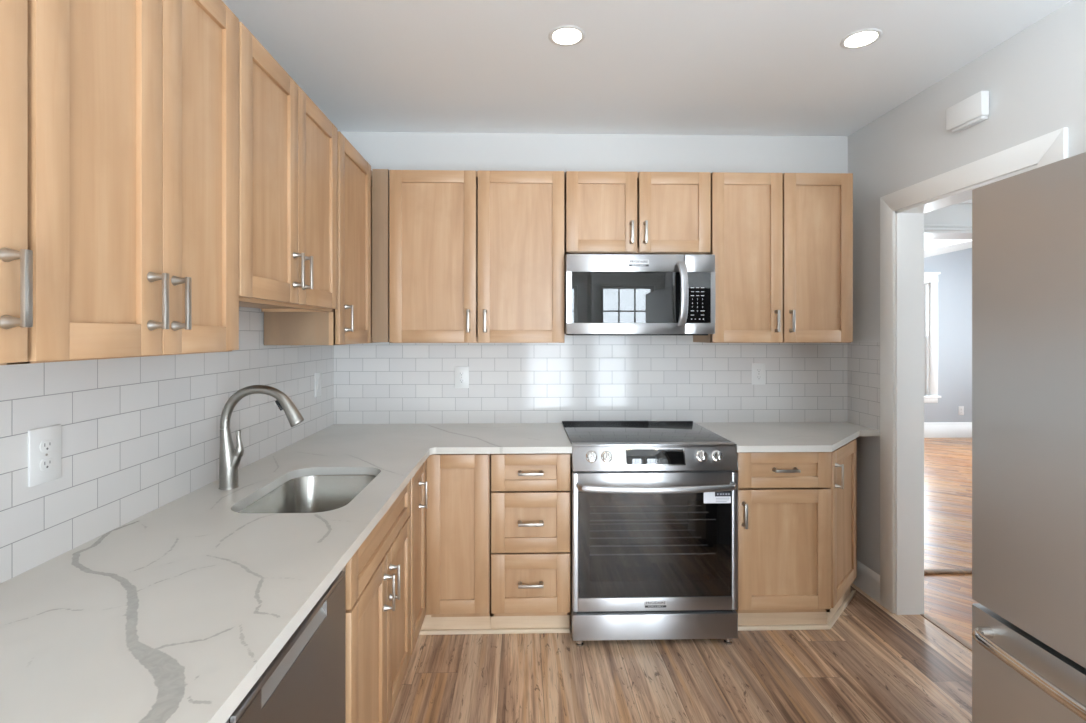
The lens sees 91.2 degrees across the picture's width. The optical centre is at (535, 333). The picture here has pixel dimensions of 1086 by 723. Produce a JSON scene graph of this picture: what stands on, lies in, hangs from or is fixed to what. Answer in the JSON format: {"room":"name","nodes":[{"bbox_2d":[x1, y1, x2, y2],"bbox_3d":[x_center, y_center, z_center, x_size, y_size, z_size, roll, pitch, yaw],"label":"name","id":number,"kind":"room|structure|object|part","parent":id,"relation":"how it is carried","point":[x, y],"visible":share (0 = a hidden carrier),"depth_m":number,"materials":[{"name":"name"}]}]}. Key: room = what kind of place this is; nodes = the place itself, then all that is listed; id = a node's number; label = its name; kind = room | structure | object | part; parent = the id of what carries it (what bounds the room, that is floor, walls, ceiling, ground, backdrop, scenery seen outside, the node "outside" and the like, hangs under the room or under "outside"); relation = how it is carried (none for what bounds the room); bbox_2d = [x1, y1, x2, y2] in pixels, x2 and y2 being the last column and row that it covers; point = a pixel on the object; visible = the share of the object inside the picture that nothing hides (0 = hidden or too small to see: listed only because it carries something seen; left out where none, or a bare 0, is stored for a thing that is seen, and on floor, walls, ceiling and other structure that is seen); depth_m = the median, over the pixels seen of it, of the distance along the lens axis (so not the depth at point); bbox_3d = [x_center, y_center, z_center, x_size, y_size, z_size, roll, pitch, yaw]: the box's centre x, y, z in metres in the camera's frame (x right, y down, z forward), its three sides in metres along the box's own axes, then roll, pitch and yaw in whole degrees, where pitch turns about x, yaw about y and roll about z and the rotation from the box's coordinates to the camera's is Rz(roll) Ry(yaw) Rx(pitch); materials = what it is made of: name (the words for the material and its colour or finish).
{"room":"kitchen","nodes":[
{"label":"kitchen","id":0,"kind":"room"},
{"bbox_2d":[0,307,333,583],"bbox_3d":[-1.155,0.136,0.662,0.124,2.587,5.020,0,0,-1],"label":"wall","id":1,"kind":"structure","parent":0,"point":[139,435],"depth_m":1.47,"materials":[{"name":"white tile"}]},
{"bbox_2d":[0,0,32,364],"bbox_3d":[-0.911,-0.401,0.592,0.339,0.896,0.459,0,0,-1],"label":"upper cabinet","id":2,"kind":"object","parent":1,"relation":"attached to","point":[16,261],"visible":1,"depth_m":0.79,"materials":[{"name":"brown wood"}]},
{"bbox_3d":[-0.764,-0.067,0.784,0.034,0.121,0.022,0,0,-1],"label":"handle","id":3,"kind":"part","parent":2,"relation":"part of","materials":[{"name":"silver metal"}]},
{"bbox_2d":[28,424,60,486],"bbox_3d":[-1.102,0.272,1.197,0.008,0.124,0.080,0,0,-1],"label":"wall outlet","id":4,"kind":"object","parent":1,"relation":"attached to","point":[44,444],"visible":1,"depth_m":1.19,"materials":[{"name":"white plastic"}]},
{"bbox_2d":[40,457,53,470],"bbox_3d":[-1.099,0.292,1.197,0.003,0.025,0.034,0,0,-1],"label":"receptacle","id":5,"kind":"object","parent":4,"relation":"attached to","point":[46,463],"depth_m":1.20,"materials":[{"name":"white plastic"}]},
{"bbox_2d":[40,439,53,451],"bbox_3d":[-1.099,0.252,1.197,0.003,0.025,0.034,0,0,-1],"label":"receptacle","id":6,"kind":"object","parent":4,"relation":"attached to","point":[46,445],"depth_m":1.20,"materials":[{"name":"white plastic"}]},
{"bbox_2d":[18,0,238,363],"bbox_3d":[-0.925,-0.401,1.127,0.339,0.896,0.608,0,0,-1],"label":"upper cabinet","id":7,"kind":"object","parent":1,"relation":"attached to","point":[133,105],"visible":0.99,"depth_m":1.06,"materials":[{"name":"brown wood"}]},
{"bbox_3d":[-0.795,-0.402,0.979,0.019,0.889,0.292,0,0,-1],"label":"door","id":8,"kind":"part","parent":7,"relation":"part of","materials":[{"name":"brown wood"}]},
{"bbox_3d":[-0.771,-0.067,1.090,0.034,0.121,0.022,0,0,-1],"label":"handle","id":9,"kind":"part","parent":7,"relation":"part of","materials":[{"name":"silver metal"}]},
{"bbox_3d":[-0.773,-0.067,1.164,0.034,0.121,0.022,0,0,-1],"label":"handle","id":10,"kind":"part","parent":7,"relation":"part of","materials":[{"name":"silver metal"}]},
{"bbox_3d":[-0.802,-0.402,1.279,0.019,0.889,0.302,0,0,-1],"label":"door","id":11,"kind":"part","parent":7,"relation":"part of","materials":[{"name":"brown wood"}]},
{"bbox_2d":[239,22,337,311],"bbox_3d":[-0.942,-0.470,1.815,0.339,0.758,0.764,0,0,-1],"label":"upper cabinet","id":12,"kind":"object","parent":1,"relation":"attached to","point":[288,147],"visible":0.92,"depth_m":1.71,"materials":[{"name":"brown wood"}]},
{"bbox_3d":[-0.811,-0.474,1.625,0.019,0.743,0.368,0,0,-1],"label":"door","id":13,"kind":"part","parent":12,"relation":"part of","materials":[{"name":"brown wood"}]},
{"bbox_3d":[-0.843,-0.112,1.818,0.018,0.042,0.728,0,0,-1],"label":"light rail","id":14,"kind":"part","parent":12,"relation":"part of","materials":[{"name":"brown wood"}]},
{"bbox_3d":[-0.788,-0.213,1.775,0.034,0.121,0.022,0,0,-1],"label":"handle","id":15,"kind":"part","parent":12,"relation":"part of","materials":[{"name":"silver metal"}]},
{"bbox_3d":[-0.790,-0.213,1.847,0.034,0.121,0.022,0,0,-1],"label":"handle","id":16,"kind":"part","parent":12,"relation":"part of","materials":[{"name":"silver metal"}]},
{"bbox_3d":[-0.820,-0.474,2.003,0.019,0.743,0.382,0,0,-1],"label":"door","id":17,"kind":"part","parent":12,"relation":"part of","materials":[{"name":"brown wood"}]},
{"bbox_2d":[315,372,320,396],"bbox_3d":[-1.140,0.266,2.795,0.010,0.126,0.080,0,0,-1],"label":"light switch","id":18,"kind":"object","parent":1,"relation":"attached to","point":[317,375],"visible":1,"depth_m":2.78,"materials":[{"name":"white plastic"}]},
{"bbox_2d":[264,131,388,344],"bbox_3d":[-0.943,-0.401,2.599,0.375,0.896,0.800,0,0,-1],"label":"upper cabinet","id":19,"kind":"object","parent":1,"relation":"attached to","point":[361,316],"visible":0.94,"depth_m":2.45,"materials":[{"name":"brown wood"}]},
{"bbox_3d":[-0.801,-0.067,2.291,0.034,0.121,0.022,0,0,-1],"label":"handle","id":20,"kind":"part","parent":19,"relation":"part of","materials":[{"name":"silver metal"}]},
{"bbox_3d":[-0.831,-0.402,2.450,0.019,0.889,0.460,0,0,-1],"label":"door","id":21,"kind":"part","parent":19,"relation":"part of","materials":[{"name":"brown wood"}]},
{"bbox_2d":[334,132,847,424],"bbox_3d":[0.338,0.136,3.143,2.990,2.587,0.132,0,0,-1],"label":"wall","id":22,"kind":"structure","parent":0,"point":[583,377],"depth_m":3.08,"materials":[{"name":"white paint"}]},
{"bbox_2d":[455,366,468,387],"bbox_3d":[-0.423,0.249,3.054,0.080,0.124,0.008,0,0,-1],"label":"wall outlet","id":23,"kind":"object","parent":22,"relation":"attached to","point":[461,372],"visible":1,"depth_m":3.05,"materials":[{"name":"white plastic"}]},
{"bbox_2d":[389,170,564,342],"bbox_3d":[-0.305,-0.401,2.888,0.912,0.896,0.339,0,0,-1],"label":"upper cabinet","id":24,"kind":"object","parent":22,"relation":"attached to","point":[475,256],"visible":1,"depth_m":2.76,"materials":[{"name":"brown wood"}]},
{"bbox_3d":[-0.530,-0.402,2.757,0.445,0.889,0.019,0,0,-1],"label":"door","id":25,"kind":"part","parent":24,"relation":"part of","materials":[{"name":"brown wood"}]},
{"bbox_3d":[-0.346,-0.067,2.735,0.022,0.121,0.034,0,0,-1],"label":"handle","id":26,"kind":"part","parent":24,"relation":"part of","materials":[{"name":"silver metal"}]},
{"bbox_3d":[-0.260,-0.067,2.737,0.022,0.121,0.034,0,0,-1],"label":"handle","id":27,"kind":"part","parent":24,"relation":"part of","materials":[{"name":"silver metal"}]},
{"bbox_3d":[-0.074,-0.402,2.768,0.449,0.889,0.019,0,0,-1],"label":"door","id":28,"kind":"part","parent":24,"relation":"part of","materials":[{"name":"brown wood"}]},
{"bbox_2d":[334,334,847,424],"bbox_3d":[0.339,0.262,3.080,2.981,0.566,0.005,0,0,-1],"label":"tile backsplash","id":29,"kind":"structure","parent":22,"relation":"attached to","point":[583,377],"depth_m":3.08,"materials":[{"name":"white tile"}]},
{"bbox_2d":[565,171,710,255],"bbox_3d":[0.536,-0.636,2.909,0.764,0.425,0.339,0,0,-1],"label":"upper cabinet","id":30,"kind":"object","parent":22,"relation":"attached to","point":[606,212],"visible":0.99,"depth_m":2.78,"materials":[{"name":"brown wood"}]},
{"bbox_3d":[0.346,-0.637,2.778,0.370,0.418,0.019,0,0,-1],"label":"door","id":31,"kind":"part","parent":30,"relation":"part of","materials":[{"name":"brown wood"}]},
{"bbox_3d":[0.502,-0.528,2.756,0.022,0.121,0.034,0,0,-1],"label":"handle","id":32,"kind":"part","parent":30,"relation":"part of","materials":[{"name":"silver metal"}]},
{"bbox_2d":[565,254,714,334],"bbox_3d":[0.532,-0.199,2.857,0.759,0.414,0.444,0,0,-1],"label":"microwave","id":33,"kind":"object","parent":30,"relation":"attached to","point":[606,294],"visible":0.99,"depth_m":2.69,"materials":[{"name":"grey metal"}]},
{"bbox_3d":[0.740,-0.202,2.669,0.041,0.329,0.058,0,0,-1],"label":"handle","id":34,"kind":"part","parent":33,"relation":"part of","materials":[{"name":"silver metal"}]},
{"bbox_3d":[0.825,-0.185,2.707,0.134,0.258,0.009,0,0,-1],"label":"control panel","id":35,"kind":"part","parent":33,"relation":"part of","materials":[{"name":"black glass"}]},
{"bbox_3d":[0.574,-0.528,2.757,0.022,0.121,0.034,0,0,-1],"label":"handle","id":36,"kind":"part","parent":30,"relation":"part of","materials":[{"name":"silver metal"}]},
{"bbox_3d":[0.730,-0.637,2.788,0.375,0.418,0.019,0,0,-1],"label":"door","id":37,"kind":"part","parent":30,"relation":"part of","materials":[{"name":"brown wood"}]},
{"bbox_2d":[752,363,764,384],"bbox_3d":[1.301,0.233,3.097,0.080,0.124,0.008,0,0,-1],"label":"wall outlet","id":38,"kind":"object","parent":22,"relation":"attached to","point":[758,369],"visible":1,"depth_m":3.09,"materials":[{"name":"white plastic"}]},
{"bbox_2d":[693,172,852,342],"bbox_3d":[1.297,-0.401,2.928,0.754,0.896,0.339,0,0,-1],"label":"upper cabinet","id":39,"kind":"object","parent":22,"relation":"attached to","point":[782,243],"visible":0.97,"depth_m":2.80,"materials":[{"name":"brown wood"}]},
{"bbox_3d":[1.113,-0.402,2.797,0.371,0.889,0.019,0,0,-1],"label":"door","id":40,"kind":"part","parent":39,"relation":"part of","materials":[{"name":"brown wood"}]},
{"bbox_3d":[1.265,-0.067,2.775,0.022,0.121,0.034,0,0,-1],"label":"handle","id":41,"kind":"part","parent":39,"relation":"part of","materials":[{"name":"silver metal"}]},
{"bbox_3d":[1.344,-0.067,2.776,0.022,0.121,0.034,0,0,-1],"label":"handle","id":42,"kind":"part","parent":39,"relation":"part of","materials":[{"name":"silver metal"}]},
{"bbox_3d":[1.491,-0.402,2.807,0.365,0.889,0.019,0,0,-1],"label":"door","id":43,"kind":"part","parent":39,"relation":"part of","materials":[{"name":"brown wood"}]},
{"bbox_2d":[222,0,1071,135],"bbox_3d":[0.403,-1.208,0.700,3.240,0.100,5.020,0,0,-1],"label":"ceiling","id":44,"kind":"structure","parent":0,"point":[645,67],"depth_m":2.25,"materials":[{"name":"white paint"}]},
{"bbox_2d":[548,25,584,45],"bbox_3d":[0.123,-1.156,2.068,0.144,0.004,0.144,0,0,-1],"label":"recessed light","id":45,"kind":"object","parent":44,"relation":"in","point":[567,35],"visible":1,"depth_m":2.06,"materials":[{"name":"white plastic"}]},
{"bbox_2d":[840,28,882,48],"bbox_3d":[1.279,-1.156,2.088,0.144,0.004,0.144,0,0,-1],"label":"recessed light","id":46,"kind":"object","parent":44,"relation":"in","point":[865,37],"visible":1,"depth_m":2.08,"materials":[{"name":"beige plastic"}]},
{"bbox_2d":[389,438,977,722],"bbox_3d":[3.231,1.469,2.846,9.000,0.080,9.170,0,0,-1],"label":"floor","id":47,"kind":"structure","parent":0,"point":[875,664],"depth_m":2.26,"materials":[{"name":"wood"}]},
{"bbox_2d":[225,567,344,722],"bbox_3d":[-0.757,0.992,1.059,0.581,0.874,0.588,0,0,-1],"label":"dishwasher","id":48,"kind":"object","parent":47,"relation":"on","point":[305,681],"visible":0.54,"depth_m":1.10,"materials":[{"name":"grey metal"}]},
{"bbox_3d":[-0.472,0.618,1.048,0.008,0.039,0.300,0,0,-1],"label":"pocket handle","id":49,"kind":"part","parent":48,"relation":"part of","materials":[{"name":"silver metal"}]},
{"bbox_2d":[345,480,410,722],"bbox_3d":[-0.767,0.989,1.732,0.634,0.880,0.743,0,0,-1],"label":"base cabinet","id":50,"kind":"object","parent":47,"relation":"on","point":[378,574],"visible":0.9,"depth_m":1.67,"materials":[{"name":"brown wood"}]},
{"bbox_3d":[-0.489,1.003,1.554,0.019,0.566,0.366,0,0,-1],"label":"door","id":51,"kind":"part","parent":50,"relation":"part of","materials":[{"name":"brown wood"}]},
{"bbox_3d":[-0.494,0.636,1.739,0.019,0.151,0.736,0,0,-1],"label":"drawer","id":52,"kind":"part","parent":50,"relation":"part of","materials":[{"name":"brown wood"}]},
{"bbox_3d":[-0.466,0.828,1.703,0.034,0.121,0.022,0,0,-1],"label":"handle","id":53,"kind":"part","parent":50,"relation":"part of","materials":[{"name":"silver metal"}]},
{"bbox_3d":[-0.468,0.828,1.774,0.034,0.121,0.022,0,0,-1],"label":"handle","id":54,"kind":"part","parent":50,"relation":"part of","materials":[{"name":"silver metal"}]},
{"bbox_3d":[-0.498,1.003,1.923,0.019,0.566,0.368,0,0,-1],"label":"door","id":55,"kind":"part","parent":50,"relation":"part of","materials":[{"name":"brown wood"}]},
{"bbox_2d":[410,454,490,654],"bbox_3d":[-0.677,0.989,2.579,0.925,0.880,0.936,0,0,-1],"label":"base cabinet","id":56,"kind":"object","parent":47,"relation":"on","point":[450,514],"visible":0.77,"depth_m":2.45,"materials":[{"name":"brown wood"}]},
{"bbox_3d":[-0.507,0.921,2.285,0.019,0.730,0.308,0,0,-1],"label":"door","id":57,"kind":"part","parent":56,"relation":"part of","materials":[{"name":"brown wood"}]},
{"bbox_3d":[-0.480,0.691,2.281,0.034,0.121,0.022,0,0,-1],"label":"handle","id":58,"kind":"part","parent":56,"relation":"part of","materials":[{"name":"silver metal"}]},
{"bbox_3d":[-0.359,0.921,2.453,0.282,0.730,0.019,0,0,-1],"label":"door","id":59,"kind":"part","parent":56,"relation":"part of","materials":[{"name":"brown wood"}]},
{"bbox_2d":[419,628,569,634],"bbox_3d":[-0.209,1.419,2.536,0.748,0.020,0.015,0,0,-1],"label":"trim","id":60,"kind":"structure","parent":47,"relation":"on","point":[519,630],"depth_m":2.53,"materials":[{"name":"beige wood"}]},
{"bbox_2d":[490,453,570,628],"bbox_3d":[-0.029,0.989,2.735,0.378,0.880,0.634,0,0,-1],"label":"base cabinet","id":61,"kind":"object","parent":47,"relation":"on","point":[530,494],"visible":1,"depth_m":2.46,"materials":[{"name":"brown wood"}]},
{"bbox_3d":[-0.021,1.151,2.461,0.365,0.270,0.019,0,0,-1],"label":"drawer","id":62,"kind":"part","parent":61,"relation":"part of","materials":[{"name":"brown wood"}]},
{"bbox_3d":[-0.021,0.871,2.461,0.365,0.276,0.019,0,0,-1],"label":"drawer","id":63,"kind":"part","parent":61,"relation":"part of","materials":[{"name":"brown wood"}]},
{"bbox_3d":[-0.021,0.640,2.461,0.365,0.168,0.019,0,0,-1],"label":"drawer","id":64,"kind":"part","parent":61,"relation":"part of","materials":[{"name":"brown wood"}]},
{"bbox_3d":[-0.021,1.151,2.435,0.121,0.022,0.034,0,0,-1],"label":"handle","id":65,"kind":"part","parent":61,"relation":"part of","materials":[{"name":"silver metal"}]},
{"bbox_3d":[-0.021,0.871,2.435,0.121,0.022,0.034,0,0,-1],"label":"handle","id":66,"kind":"part","parent":61,"relation":"part of","materials":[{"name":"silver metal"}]},
{"bbox_3d":[-0.021,0.640,2.435,0.121,0.022,0.034,0,0,-1],"label":"handle","id":67,"kind":"part","parent":61,"relation":"part of","materials":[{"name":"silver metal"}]},
{"bbox_2d":[562,421,737,646],"bbox_3d":[0.541,0.966,2.717,0.758,0.927,0.724,0,0,-1],"label":"range","id":68,"kind":"object","parent":47,"relation":"on","point":[654,504],"visible":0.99,"depth_m":2.44,"materials":[{"name":"grey metal"}]},
{"bbox_3d":[0.257,0.556,2.411,0.052,0.052,0.036,0,-17,-1],"label":"knob","id":69,"kind":"part","parent":68,"relation":"part of","materials":[{"name":"silver metal"}]},
{"bbox_3d":[0.327,0.556,2.412,0.052,0.052,0.036,0,-17,-1],"label":"knob","id":70,"kind":"part","parent":68,"relation":"part of","materials":[{"name":"silver metal"}]},
{"bbox_3d":[0.532,0.506,3.070,0.758,0.009,0.019,0,0,-1],"label":"vent trim","id":71,"kind":"part","parent":68,"relation":"part of","materials":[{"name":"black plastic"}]},
{"bbox_2d":[562,422,736,445],"bbox_3d":[0.540,0.510,2.748,0.758,0.007,0.620,0,0,-1],"label":"cooktop","id":72,"kind":"object","parent":68,"relation":"in","point":[578,433],"depth_m":2.68,"materials":[{"name":"black glass"}]},
{"bbox_3d":[0.547,0.565,2.456,0.758,0.116,0.077,0,0,-1],"label":"control panel","id":73,"kind":"part","parent":68,"relation":"part of","materials":[{"name":"silver metal"}]},
{"bbox_3d":[0.548,1.335,2.442,0.757,0.116,0.044,0,0,-1],"label":"storage drawer","id":74,"kind":"part","parent":68,"relation":"part of","materials":[{"name":"silver metal"}]},
{"bbox_2d":[572,470,737,611],"bbox_3d":[0.543,0.949,2.640,0.757,0.629,0.569,0,0,-1],"label":"oven","id":75,"kind":"object","parent":68,"relation":"in","point":[643,540],"depth_m":2.44,"materials":[{"name":"silver metal"}]},
{"bbox_3d":[0.763,0.556,2.423,0.052,0.052,0.036,0,-17,-1],"label":"knob","id":76,"kind":"part","parent":68,"relation":"part of","materials":[{"name":"silver metal"}]},
{"bbox_3d":[0.834,0.556,2.425,0.052,0.052,0.036,0,-17,-1],"label":"knob","id":77,"kind":"part","parent":68,"relation":"part of","materials":[{"name":"silver metal"}]},
{"bbox_2d":[734,452,830,624],"bbox_3d":[1.169,0.989,2.764,0.486,0.880,0.634,0,0,-1],"label":"base cabinet","id":78,"kind":"object","parent":47,"relation":"on","point":[784,498],"visible":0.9,"depth_m":2.49,"materials":[{"name":"brown wood"}]},
{"bbox_3d":[0.972,0.840,2.459,0.022,0.121,0.034,0,0,-1],"label":"handle","id":79,"kind":"part","parent":78,"relation":"part of","materials":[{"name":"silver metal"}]},
{"bbox_3d":[1.164,0.636,2.490,0.438,0.166,0.019,0,0,-1],"label":"drawer","id":80,"kind":"part","parent":78,"relation":"part of","materials":[{"name":"brown wood"}]},
{"bbox_3d":[1.164,1.006,2.490,0.438,0.559,0.019,0,0,-1],"label":"door","id":81,"kind":"part","parent":78,"relation":"part of","materials":[{"name":"brown wood"}]},
{"bbox_3d":[1.165,0.633,2.464,0.121,0.022,0.034,0,0,-1],"label":"handle","id":82,"kind":"part","parent":78,"relation":"part of","materials":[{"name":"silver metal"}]},
{"bbox_2d":[694,422,879,451],"bbox_3d":[1.378,0.530,2.780,0.917,0.030,0.646,0,0,-1],"label":"countertop","id":83,"kind":"structure","parent":78,"relation":"on","point":[748,436],"depth_m":2.72,"materials":[{"name":"white stone"}]},
{"bbox_2d":[738,590,855,630],"bbox_3d":[1.381,1.419,2.659,0.912,0.020,0.199,0,0,-23],"label":"trim","id":84,"kind":"structure","parent":47,"relation":"on","point":[843,606],"depth_m":2.57,"materials":[{"name":"beige wood"}]},
{"bbox_2d":[827,439,856,623],"bbox_3d":[1.549,0.989,2.800,0.341,0.880,0.615,0,0,-1],"label":"base cabinet","id":85,"kind":"object","parent":47,"relation":"on","point":[843,488],"visible":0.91,"depth_m":2.65,"materials":[{"name":"brown wood"}]},
{"bbox_3d":[1.435,0.671,2.508,0.034,0.121,0.022,0,0,44],"label":"handle","id":86,"kind":"part","parent":85,"relation":"part of","materials":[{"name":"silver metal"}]},
{"bbox_2d":[924,569,971,573],"bbox_3d":[2.922,1.423,3.198,1.394,0.013,0.050,0,0,-1],"label":"trim","id":87,"kind":"structure","parent":47,"relation":"on","point":[926,571],"depth_m":3.17,"materials":[{"name":"brown wood"}]},
{"bbox_2d":[972,152,1085,722],"bbox_3d":[1.457,0.530,0.919,0.811,1.797,0.905,0,0,-1],"label":"refrigerator","id":88,"kind":"object","parent":47,"relation":"on","point":[1029,227],"visible":1,"depth_m":1.20,"materials":[{"name":"grey metal"}]},
{"bbox_3d":[1.156,1.025,0.911,0.080,0.668,0.905,0,0,-1],"label":"freezer drawer","id":89,"kind":"part","parent":88,"relation":"part of","materials":[{"name":"silver metal"}]},
{"bbox_3d":[1.092,0.732,0.910,0.081,0.027,0.809,0,0,-1],"label":"handle","id":90,"kind":"part","parent":88,"relation":"part of","materials":[{"name":"silver metal"}]},
{"bbox_3d":[-0.752,0.989,0.423,0.600,0.880,0.682,0,0,-1],"label":"base cabinet","id":91,"kind":"object","parent":47,"relation":"on","visible":0},
{"bbox_2d":[0,423,571,722],"bbox_3d":[-0.463,0.530,1.573,1.304,0.030,2.968,0,0,-1],"label":"countertop","id":92,"kind":"structure","parent":91,"relation":"on","point":[175,612],"depth_m":1.08,"materials":[{"name":"white stone"}]},
{"bbox_2d":[218,385,303,489],"bbox_3d":[-0.919,0.343,1.788,0.278,0.344,0.060,0,0,-1],"label":"faucet","id":93,"kind":"object","parent":92,"relation":"on","point":[230,456],"visible":1,"depth_m":1.77,"materials":[{"name":"silver metal"}]},
{"bbox_3d":[-0.997,0.372,1.786,0.035,0.094,0.030,0,0,-1],"label":"lever","id":94,"kind":"part","parent":93,"relation":"part of","materials":[{"name":"silver metal"}]},
{"bbox_3d":[-0.956,0.244,1.787,0.201,0.146,0.030,0,0,-1],"label":"spout","id":95,"kind":"part","parent":93,"relation":"part of","materials":[{"name":"silver metal"}]},
{"bbox_2d":[237,475,375,512],"bbox_3d":[-0.743,0.651,1.792,0.399,0.210,0.586,0,0,-1],"label":"sink","id":96,"kind":"object","parent":92,"relation":"in","point":[312,493],"visible":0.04,"depth_m":2.05,"materials":[{"name":"silver metal"}]},
{"bbox_2d":[924,244,971,421],"bbox_3d":[4.569,-0.121,7.375,6.100,3.100,0.120,0,0,-1],"label":"wall","id":97,"kind":"structure","parent":0,"point":[955,278],"depth_m":7.34,"materials":[{"name":"grey paint"}]},
{"bbox_2d":[924,272,940,402],"bbox_3d":[4.990,0.049,7.358,1.150,1.800,0.175,0,0,-1],"label":"window","id":98,"kind":"structure","parent":97,"relation":"in","point":[931,395],"depth_m":7.32,"materials":[{"name":"white"}]},
{"bbox_3d":[4.989,0.449,7.386,0.860,0.800,0.030,0,0,-1],"label":"sash","id":99,"kind":"part","parent":98,"relation":"part of","materials":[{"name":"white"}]},
{"bbox_3d":[4.989,0.069,7.386,0.900,1.560,0.120,0,0,-1],"label":"frame","id":100,"kind":"part","parent":98,"relation":"part of","materials":[{"name":"white wood"}]},
{"bbox_3d":[4.990,0.864,7.343,1.150,0.030,0.145,0,0,-1],"label":"sill","id":101,"kind":"part","parent":98,"relation":"part of","materials":[{"name":"white"}]},
{"bbox_2d":[924,422,971,437],"bbox_3d":[4.571,1.324,7.305,5.900,0.210,0.020,0,0,-1],"label":"baseboard","id":102,"kind":"structure","parent":97,"relation":"attached to","point":[931,429],"depth_m":7.32,"materials":[{"name":"white"}]},
{"bbox_2d":[924,241,971,257],"bbox_3d":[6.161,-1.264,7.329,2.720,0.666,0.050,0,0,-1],"label":"trim","id":103,"kind":"structure","parent":97,"relation":"attached to","point":[966,245],"depth_m":7.31,"materials":[{"name":"white"}]},
{"bbox_2d":[958,406,963,414],"bbox_3d":[5.880,1.059,7.343,0.075,0.120,0.008,0,0,-1],"label":"wall outlet","id":104,"kind":"object","parent":97,"relation":"attached to","point":[960,408],"visible":1,"depth_m":7.34,"materials":[{"name":"white plastic"}]},
{"bbox_2d":[924,239,971,250],"bbox_3d":[4.618,-1.401,5.391,6.100,0.740,3.950,0,0,-1],"label":"ceiling","id":105,"kind":"structure","parent":0,"point":[929,244],"depth_m":6.00,"materials":[{"name":"white paint"}]},
{"bbox_2d":[924,199,971,239],"bbox_3d":[2.920,0.311,3.263,1.700,2.235,0.240,0,0,-1],"label":"ceiling","id":106,"kind":"structure","parent":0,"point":[952,222],"depth_m":3.15,"materials":[{"name":"white paint"}]},
{"bbox_2d":[848,0,1085,574],"bbox_3d":[1.953,0.136,0.798,0.135,2.587,4.900,0,0,-1],"label":"wall","id":107,"kind":"structure","parent":0,"point":[1035,79],"depth_m":2.48,"materials":[{"name":"white paint"}]},
{"bbox_2d":[848,342,879,429],"bbox_3d":[1.835,0.295,2.967,0.005,0.500,0.302,0,0,-1],"label":"tile backsplash","id":108,"kind":"structure","parent":107,"relation":"attached to","point":[863,357],"depth_m":2.96,"materials":[{"name":"white tile"}]},
{"bbox_2d":[853,560,879,603],"bbox_3d":[1.828,1.359,2.966,0.016,0.140,0.304,0,0,-1],"label":"baseboard","id":109,"kind":"structure","parent":107,"relation":"attached to","point":[867,580],"depth_m":2.91,"materials":[{"name":"white"}]},
{"bbox_2d":[920,614,971,650],"bbox_3d":[1.986,1.427,2.338,0.037,0.005,0.737,0,0,-1],"label":"trim","id":110,"kind":"structure","parent":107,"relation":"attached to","point":[955,636],"depth_m":2.55,"materials":[{"name":"brown wood"}]},
{"bbox_2d":[946,91,988,131],"bbox_3d":[1.832,-0.936,2.252,0.044,0.110,0.180,0,0,-1],"label":"door chime","id":111,"kind":"object","parent":107,"relation":"attached to","point":[973,110],"visible":1,"depth_m":2.23,"materials":[{"name":"white plastic"}]},
{"bbox_2d":[880,127,1067,614],"bbox_3d":[1.916,0.353,2.337,0.165,2.151,0.955,0,0,-1],"label":"door frame","id":112,"kind":"structure","parent":107,"relation":"in","point":[902,211],"depth_m":2.71,"materials":[{"name":"white wood"}]}
]}

